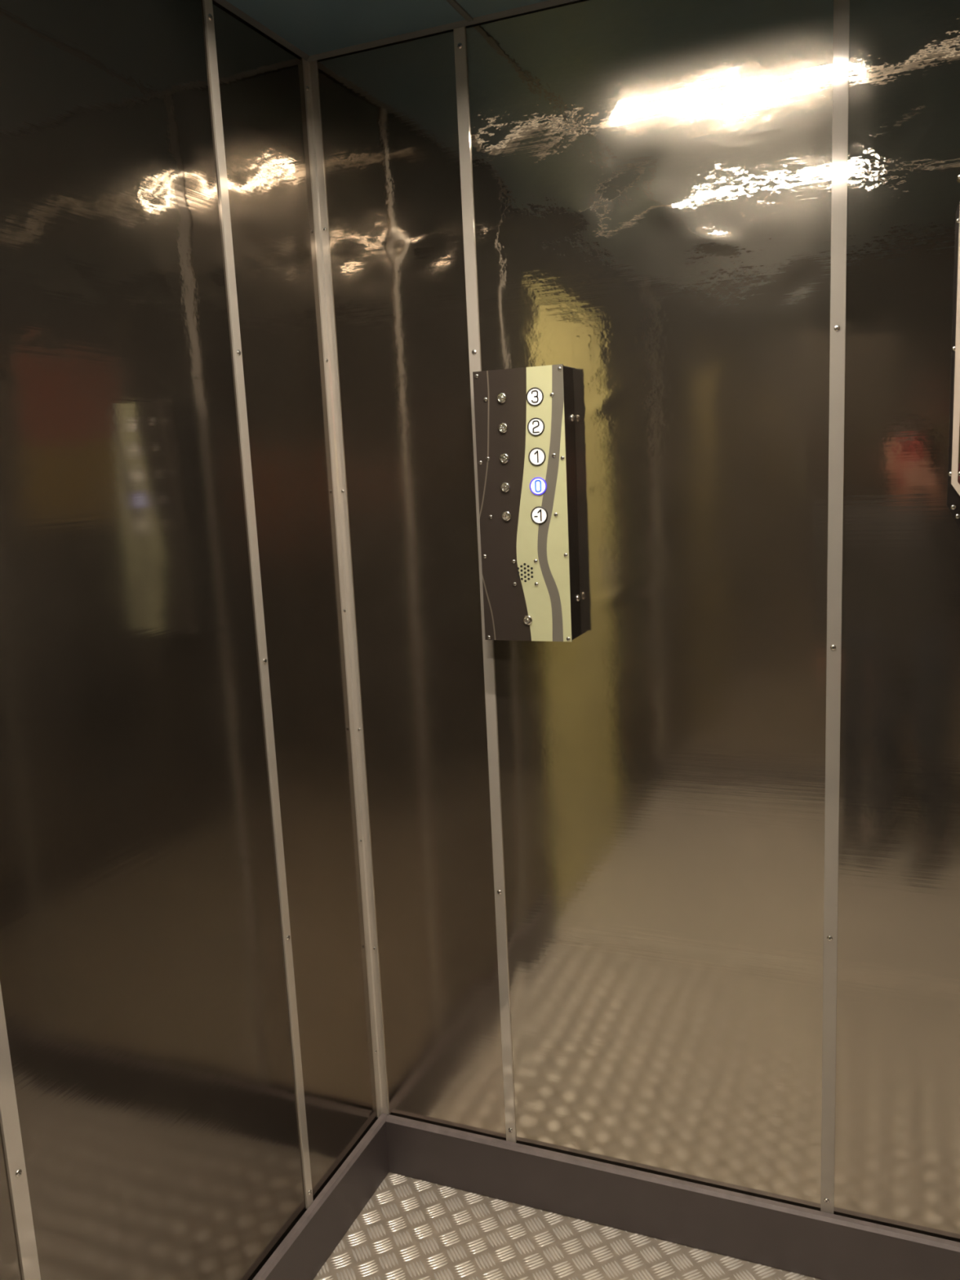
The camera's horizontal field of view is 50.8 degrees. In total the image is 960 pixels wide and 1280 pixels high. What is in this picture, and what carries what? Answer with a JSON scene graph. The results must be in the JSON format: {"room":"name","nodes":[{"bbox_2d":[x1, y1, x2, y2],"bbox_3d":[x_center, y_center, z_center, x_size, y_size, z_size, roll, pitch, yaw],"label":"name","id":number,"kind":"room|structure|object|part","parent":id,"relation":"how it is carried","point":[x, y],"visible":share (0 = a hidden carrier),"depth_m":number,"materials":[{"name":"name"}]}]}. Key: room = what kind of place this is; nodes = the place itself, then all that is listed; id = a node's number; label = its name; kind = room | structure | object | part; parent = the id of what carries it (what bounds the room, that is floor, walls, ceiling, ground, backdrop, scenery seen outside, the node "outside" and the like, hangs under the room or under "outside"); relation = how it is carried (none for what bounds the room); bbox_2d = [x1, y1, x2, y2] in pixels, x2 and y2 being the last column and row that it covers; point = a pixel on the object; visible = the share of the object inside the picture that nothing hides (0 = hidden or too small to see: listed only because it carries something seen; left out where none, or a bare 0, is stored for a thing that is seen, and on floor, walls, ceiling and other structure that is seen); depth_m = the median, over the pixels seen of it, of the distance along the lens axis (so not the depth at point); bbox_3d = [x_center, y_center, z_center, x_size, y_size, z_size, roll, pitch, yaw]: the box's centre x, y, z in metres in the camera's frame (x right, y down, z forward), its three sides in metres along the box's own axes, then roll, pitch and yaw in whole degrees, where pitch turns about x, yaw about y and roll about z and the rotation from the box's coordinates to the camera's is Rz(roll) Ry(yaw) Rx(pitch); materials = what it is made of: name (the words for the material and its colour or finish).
{"room":"elevator interior","nodes":[
{"label":"elevator interior","id":0,"kind":"room"},
{"bbox_2d":[0,0,377,1279],"bbox_3d":[-0.798,0.281,0.765,0.061,2.240,2.720,1,10,22],"label":"wall","id":1,"kind":"structure","parent":0,"point":[143,978],"depth_m":1.48,"materials":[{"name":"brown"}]},
{"bbox_2d":[0,982,40,1279],"bbox_3d":[-0.597,0.143,1.162,0.008,2.072,0.024,1,10,22],"label":"trim","id":2,"kind":"structure","parent":1,"relation":"attached to","point":[9,1116],"depth_m":1.25,"materials":[{"name":"metal"}]},
{"bbox_2d":[202,0,313,1208],"bbox_3d":[-0.366,0.037,1.715,0.008,2.072,0.020,1,10,22],"label":"trim","id":3,"kind":"structure","parent":1,"relation":"attached to","point":[207,4],"depth_m":1.69,"materials":[{"name":"metal"}]},
{"bbox_2d":[213,0,309,61],"bbox_3d":[-0.817,-0.796,0.562,0.007,0.007,2.710,1,10,22],"label":"trim","id":4,"kind":"structure","parent":1,"relation":"attached to","point":[224,3],"depth_m":1.66,"materials":[{"name":"grey metal"}]},
{"bbox_2d":[252,1112,389,1279],"bbox_3d":[-0.409,1.164,1.649,0.016,0.124,1.116,1,10,22],"label":"baseboard","id":5,"kind":"structure","parent":1,"relation":"attached to","point":[304,1251],"depth_m":1.94,"materials":[{"name":"grey metal"}]},
{"bbox_2d":[302,57,389,1117],"bbox_3d":[-0.254,-0.011,1.968,0.018,2.072,0.018,1,10,22],"label":"trim","id":6,"kind":"structure","parent":1,"relation":"attached to","point":[312,103],"depth_m":1.95,"materials":[{"name":"metal"}]},
{"bbox_2d":[226,0,548,55],"bbox_3d":[0.009,-0.788,0.225,1.920,0.012,2.840,1,10,22],"label":"ceiling","id":7,"kind":"structure","parent":0,"point":[314,27],"depth_m":1.65,"materials":[{"name":"grey metal"}]},
{"bbox_2d":[445,0,473,22],"bbox_3d":[-0.527,-0.793,0.447,0.011,0.004,2.720,1,10,22],"label":"trim","id":8,"kind":"structure","parent":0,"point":[453,3],"depth_m":1.63,"materials":[{"name":"grey metal"}]},
{"bbox_2d":[313,1172,822,1279],"bbox_3d":[0.113,1.388,0.597,1.920,0.012,2.840,1,10,22],"label":"floor","id":9,"kind":"structure","parent":0,"point":[410,1228],"depth_m":1.93,"materials":[{"name":"silver metal"}]},
{"bbox_2d":[316,0,959,1242],"bbox_3d":[0.587,0.060,1.674,1.920,2.240,0.062,1,10,22],"label":"wall","id":10,"kind":"structure","parent":0,"point":[652,179],"depth_m":1.72,"materials":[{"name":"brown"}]},
{"bbox_2d":[307,0,578,62],"bbox_3d":[0.521,-1.014,1.456,1.800,0.007,0.007,1,10,22],"label":"trim","id":11,"kind":"structure","parent":10,"relation":"attached to","point":[548,3],"depth_m":1.70,"materials":[{"name":"grey metal"}]},
{"bbox_2d":[453,26,515,1142],"bbox_3d":[0.014,-0.007,1.865,0.020,2.072,0.008,1,10,22],"label":"trim","id":12,"kind":"structure","parent":10,"relation":"attached to","point":[460,37],"depth_m":1.87,"materials":[{"name":"metal"}]},
{"bbox_2d":[472,364,580,641],"bbox_3d":[0.085,-0.232,1.760,0.164,0.465,0.065,1,10,22],"label":"control panel","id":13,"kind":"object","parent":10,"relation":"attached to","point":[525,424],"visible":1,"depth_m":1.73,"materials":[{"name":"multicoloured metal"}]},
{"bbox_2d":[516,563,533,582],"bbox_3d":[0.078,-0.117,1.754,0.030,0.034,0.001,1,10,22],"label":"speaker grille","id":14,"kind":"object","parent":13,"relation":"attached to","point":[524,571],"depth_m":1.75,"materials":[{"name":"beige metal"}]},
{"bbox_2d":[385,1114,959,1279],"bbox_3d":[0.620,1.087,1.811,1.760,0.124,0.016,1,10,22],"label":"baseboard","id":15,"kind":"structure","parent":10,"relation":"attached to","point":[814,1243],"depth_m":1.91,"materials":[{"name":"grey metal"}]},
{"bbox_2d":[820,0,849,1213],"bbox_3d":[0.573,0.006,1.635,0.022,2.072,0.008,1,10,22],"label":"trim","id":16,"kind":"structure","parent":10,"relation":"attached to","point":[841,7],"depth_m":1.61,"materials":[{"name":"metal"}]},
{"bbox_2d":[946,173,959,528],"bbox_3d":[0.866,-0.409,1.427,0.363,0.544,0.018,1,10,22],"label":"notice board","id":17,"kind":"object","parent":10,"relation":"attached to","point":[953,464],"visible":1,"depth_m":1.50,"materials":[{"name":"silver metal"}]},
{"bbox_3d":[0.862,-0.402,1.424,0.350,0.456,0.008,1,10,22],"label":"frame","id":18,"kind":"part","parent":17,"relation":"part of","materials":[{"name":"silver metal"}]}
]}

